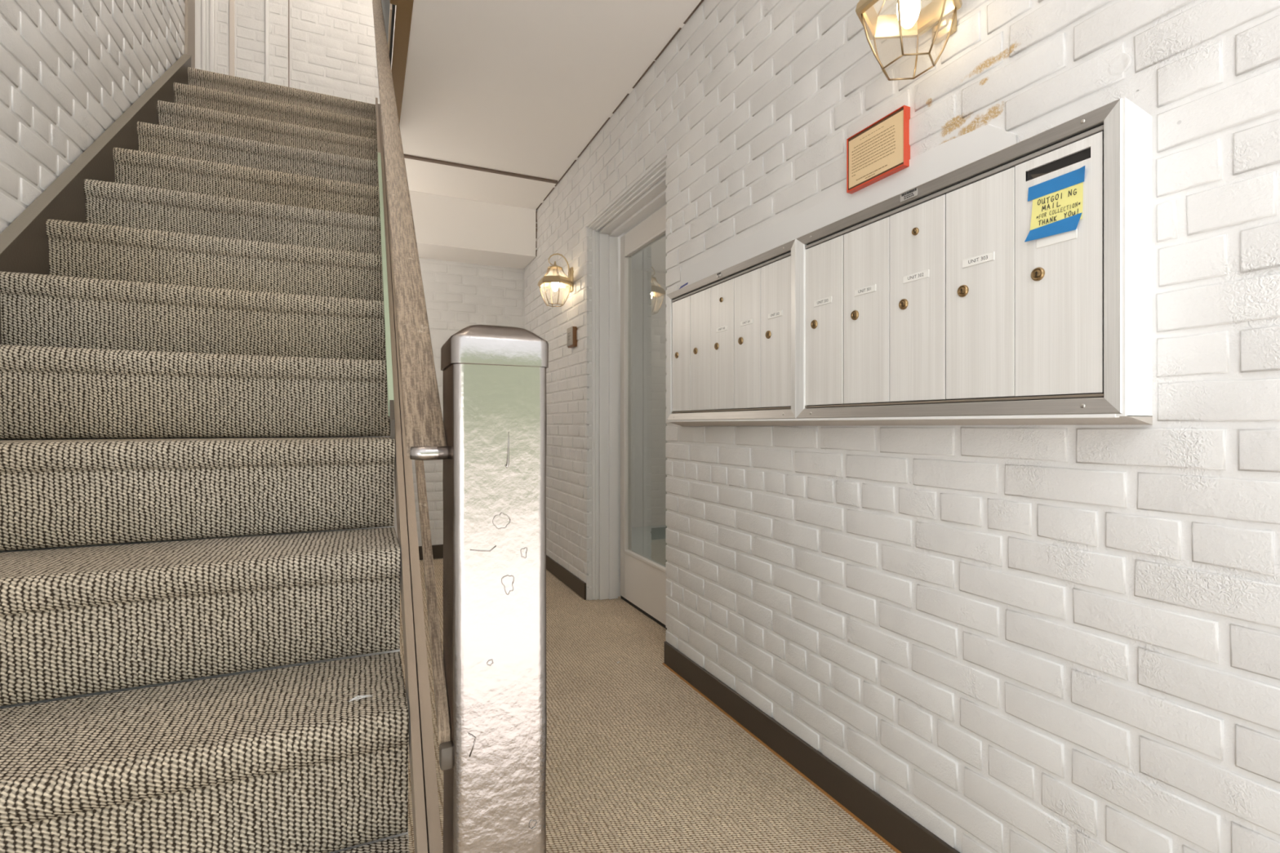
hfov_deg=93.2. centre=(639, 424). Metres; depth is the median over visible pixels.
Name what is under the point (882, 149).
framed notice
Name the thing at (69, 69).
wall
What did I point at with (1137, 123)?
trim
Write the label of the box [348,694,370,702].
lint
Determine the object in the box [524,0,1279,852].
wall
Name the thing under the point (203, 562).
staircase
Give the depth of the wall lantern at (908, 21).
1.24 m
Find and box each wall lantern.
[537,253,573,306]
[855,0,962,80]
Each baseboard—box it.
[418,544,443,559]
[546,555,586,599]
[664,641,959,852]
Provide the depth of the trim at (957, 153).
1.47 m
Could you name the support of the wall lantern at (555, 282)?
attached to the wall at (1018, 638)
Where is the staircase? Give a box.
[0,53,442,852]
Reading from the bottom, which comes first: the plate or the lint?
the lint
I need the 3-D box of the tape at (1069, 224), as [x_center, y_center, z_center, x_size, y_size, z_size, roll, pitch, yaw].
[0.682,-0.325,1.001,0.001,0.024,0.091,0,0,-26]
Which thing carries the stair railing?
attached to the staircase
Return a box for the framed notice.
[846,105,910,193]
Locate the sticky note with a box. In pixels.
[1030,182,1083,230]
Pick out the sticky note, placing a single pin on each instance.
(1066, 202)
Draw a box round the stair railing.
[372,0,548,852]
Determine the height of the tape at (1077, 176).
0.025 m
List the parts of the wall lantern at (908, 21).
bulb, plate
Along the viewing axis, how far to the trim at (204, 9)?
3.75 m
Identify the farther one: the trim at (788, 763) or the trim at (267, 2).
the trim at (267, 2)
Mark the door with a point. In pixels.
(638, 219)
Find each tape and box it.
[1024,212,1082,241]
[1027,165,1084,201]
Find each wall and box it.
[0,0,185,234]
[214,0,524,559]
[408,191,536,269]
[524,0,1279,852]
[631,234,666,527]
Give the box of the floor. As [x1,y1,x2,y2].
[400,524,896,852]
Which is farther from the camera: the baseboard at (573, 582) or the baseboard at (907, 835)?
the baseboard at (573, 582)
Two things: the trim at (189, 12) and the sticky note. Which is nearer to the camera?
the sticky note
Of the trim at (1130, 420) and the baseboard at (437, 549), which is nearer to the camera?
the trim at (1130, 420)
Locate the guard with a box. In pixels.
[381,0,396,65]
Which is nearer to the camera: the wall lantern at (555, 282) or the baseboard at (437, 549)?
the wall lantern at (555, 282)
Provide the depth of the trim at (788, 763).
1.67 m
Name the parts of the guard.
rail, guard post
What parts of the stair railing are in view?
handrail, rail, newel post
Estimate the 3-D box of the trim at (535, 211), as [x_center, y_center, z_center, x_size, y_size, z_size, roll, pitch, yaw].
[-0.731,-1.349,4.270,0.008,0.318,0.006,0,0,-24]
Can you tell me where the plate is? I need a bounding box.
[567,326,577,347]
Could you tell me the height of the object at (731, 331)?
0.473 m
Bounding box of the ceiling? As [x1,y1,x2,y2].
[399,0,704,209]
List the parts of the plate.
plate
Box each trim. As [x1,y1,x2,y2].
[184,0,195,68]
[195,0,214,72]
[229,0,234,75]
[265,0,269,83]
[288,0,288,87]
[391,0,413,124]
[404,154,557,183]
[535,211,537,256]
[536,0,703,210]
[662,662,902,852]
[666,97,1152,421]
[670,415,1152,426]
[680,124,1017,288]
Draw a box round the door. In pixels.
[585,157,668,641]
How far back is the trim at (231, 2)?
3.83 m
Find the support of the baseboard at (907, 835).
attached to the wall at (1018, 638)
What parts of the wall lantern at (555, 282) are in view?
bulb, arm, plate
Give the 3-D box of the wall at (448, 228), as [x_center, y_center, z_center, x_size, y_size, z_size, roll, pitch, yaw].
[-1.447,-1.354,4.154,1.396,0.332,0.377,0,0,-24]
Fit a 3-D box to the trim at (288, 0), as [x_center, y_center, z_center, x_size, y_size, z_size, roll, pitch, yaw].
[-2.303,-2.844,3.969,0.005,2.389,0.005,0,0,-24]
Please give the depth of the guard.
2.46 m
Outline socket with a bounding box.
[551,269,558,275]
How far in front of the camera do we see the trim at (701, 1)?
2.69 m
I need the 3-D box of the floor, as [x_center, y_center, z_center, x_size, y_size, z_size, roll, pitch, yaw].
[-0.708,1.012,2.287,5.200,0.100,5.650,0,0,-24]

